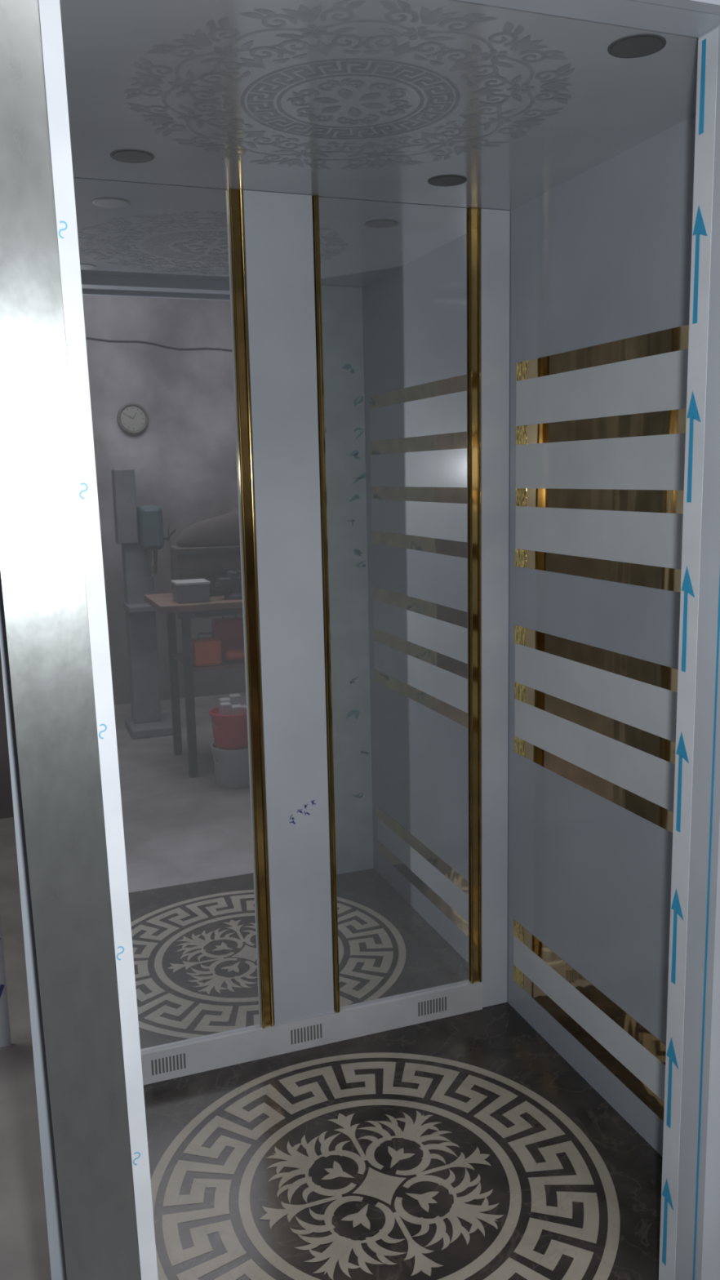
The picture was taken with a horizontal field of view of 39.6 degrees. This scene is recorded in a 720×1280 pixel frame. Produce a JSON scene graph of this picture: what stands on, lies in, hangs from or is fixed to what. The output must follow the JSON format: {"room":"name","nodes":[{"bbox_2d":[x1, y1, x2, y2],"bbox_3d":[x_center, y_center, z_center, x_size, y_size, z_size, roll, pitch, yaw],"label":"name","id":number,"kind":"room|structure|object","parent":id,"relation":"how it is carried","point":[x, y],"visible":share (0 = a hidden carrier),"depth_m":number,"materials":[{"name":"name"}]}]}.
{"room":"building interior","nodes":[
{"label":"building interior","id":0,"kind":"room"},
{"bbox_2d":[0,649,13,818],"bbox_3d":[-0.880,-0.931,5.189,6.400,3.550,0.100,-5,10,-20],"label":"wall","id":1,"kind":"structure","parent":0,"point":[6,811],"depth_m":5.04,"materials":[{"name":"paint"}]},
{"bbox_2d":[0,817,51,1279],"bbox_3d":[0.551,1.460,1.759,6.400,0.100,7.950,-5,10,-20],"label":"floor","id":2,"kind":"structure","parent":0,"point":[24,1255],"depth_m":2.68,"materials":[{"name":"concrete"}]},
{"bbox_2d":[0,914,11,1047],"bbox_3d":[-1.272,0.868,2.896,0.440,0.770,0.023,-5,10,-20],"label":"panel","id":3,"kind":"object","parent":2,"relation":"on","point":[5,1032],"visible":1,"depth_m":3.01,"materials":[{"name":"blue"}]},
{"bbox_2d":[0,573,66,1279],"bbox_3d":[-0.627,0.156,1.822,0.032,2.200,1.095,-5,10,-20],"label":"door frame","id":4,"kind":"structure","parent":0,"point":[55,1241],"depth_m":1.35,"materials":[{"name":"grey metal"}]},
{"bbox_2d":[225,190,469,1025],"bbox_3d":[-0.201,0.022,2.572,1.358,2.200,0.040,-5,10,-20],"label":"wall","id":5,"kind":"structure","parent":0,"point":[227,206],"depth_m":2.51,"materials":[{"name":"grey metal"}]},
{"bbox_2d":[73,177,259,1052],"bbox_3d":[-0.546,0.013,2.416,0.542,2.114,0.007,-5,10,-20],"label":"mirror","id":6,"kind":"object","parent":5,"relation":"attached to","point":[153,258],"visible":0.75,"depth_m":2.42,"materials":[{"name":"clear glass"}]},
{"bbox_2d":[227,188,274,1028],"bbox_3d":[-0.269,-0.008,2.509,0.032,2.114,0.020,-5,10,-20],"label":"trim","id":7,"kind":"structure","parent":5,"relation":"attached to","point":[235,203],"depth_m":2.48,"materials":[{"name":"gold metal"}]},
{"bbox_2d":[242,190,333,1025],"bbox_3d":[-0.174,-0.016,2.545,0.168,2.114,0.016,-5,10,-20],"label":"panel","id":8,"kind":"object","parent":5,"relation":"attached to","point":[278,241],"depth_m":2.52,"materials":[{"name":"white metal"}]},
{"bbox_2d":[140,980,482,1084],"bbox_3d":[-0.213,1.074,2.701,1.202,0.084,0.023,-5,10,-20],"label":"baseboard","id":9,"kind":"structure","parent":5,"relation":"attached to","point":[170,1062],"depth_m":2.71,"materials":[{"name":"white metal"}]},
{"bbox_2d":[311,195,339,1013],"bbox_3d":[-0.085,-0.023,2.575,0.013,2.114,0.020,-5,10,-20],"label":"trim","id":10,"kind":"structure","parent":5,"relation":"attached to","point":[315,203],"depth_m":2.55,"materials":[{"name":"gold metal"}]},
{"bbox_2d":[318,196,468,1009],"bbox_3d":[0.106,-0.040,2.651,0.394,2.114,0.007,-5,10,-20],"label":"mirror","id":11,"kind":"object","parent":5,"relation":"attached to","point":[393,275],"visible":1,"depth_m":2.63,"materials":[{"name":"clear glass"}]},
{"bbox_2d":[466,207,481,983],"bbox_3d":[0.312,-0.056,2.718,0.032,2.114,0.020,-5,10,-20],"label":"trim","id":12,"kind":"structure","parent":5,"relation":"attached to","point":[473,215],"depth_m":2.69,"materials":[{"name":"gold metal"}]},
{"bbox_2d":[480,208,510,1007],"bbox_3d":[0.368,-0.019,2.747,0.082,2.198,0.015,-5,10,-20],"label":"wall panel","id":13,"kind":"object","parent":5,"relation":"attached to","point":[495,224],"depth_m":2.72,"materials":[{"name":"white metal"}]},
{"bbox_2d":[59,0,698,210],"bbox_3d":[-0.019,-0.999,1.836,1.358,0.051,1.230,-5,10,-20],"label":"ceiling","id":14,"kind":"structure","parent":0,"point":[376,100],"depth_m":1.77,"materials":[{"name":"metal"}]},
{"bbox_2d":[110,149,154,163],"bbox_3d":[-0.473,-1.004,2.076,0.090,0.002,0.090,-5,10,-20],"label":"recessed light","id":15,"kind":"object","parent":14,"relation":"in","point":[130,156],"visible":1,"depth_m":2.07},
{"bbox_2d":[427,174,466,186],"bbox_3d":[0.200,-1.055,2.298,0.090,0.002,0.090,-5,10,-20],"label":"recessed light","id":16,"kind":"object","parent":14,"relation":"in","point":[446,180],"visible":1,"depth_m":2.29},
{"bbox_2d":[607,34,666,57],"bbox_3d":[0.439,-0.941,1.587,0.090,0.002,0.090,-5,10,-20],"label":"recessed light","id":17,"kind":"object","parent":14,"relation":"in","point":[637,46],"visible":1,"depth_m":1.58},
{"bbox_2d":[142,1001,662,1279],"bbox_3d":[0.038,1.272,2.191,1.358,0.151,1.280,-5,10,-20],"label":"floor","id":18,"kind":"structure","parent":0,"point":[465,1146],"depth_m":2.25,"materials":[{"name":"brown stone"}]},
{"bbox_2d":[506,115,695,1156],"bbox_3d":[0.612,0.056,2.269,0.042,2.200,1.095,-5,10,-20],"label":"wall","id":19,"kind":"structure","parent":0,"point":[600,260],"depth_m":2.34,"materials":[{"name":"grey metal"}]},
{"bbox_2d":[0,0,719,1279],"bbox_3d":[0.231,0.198,1.492,1.423,2.490,0.124,-5,10,-20],"label":"door frame","id":20,"kind":"structure","parent":19,"relation":"attached to","point":[52,579],"depth_m":1.25,"materials":[{"name":"metal"}]}
]}

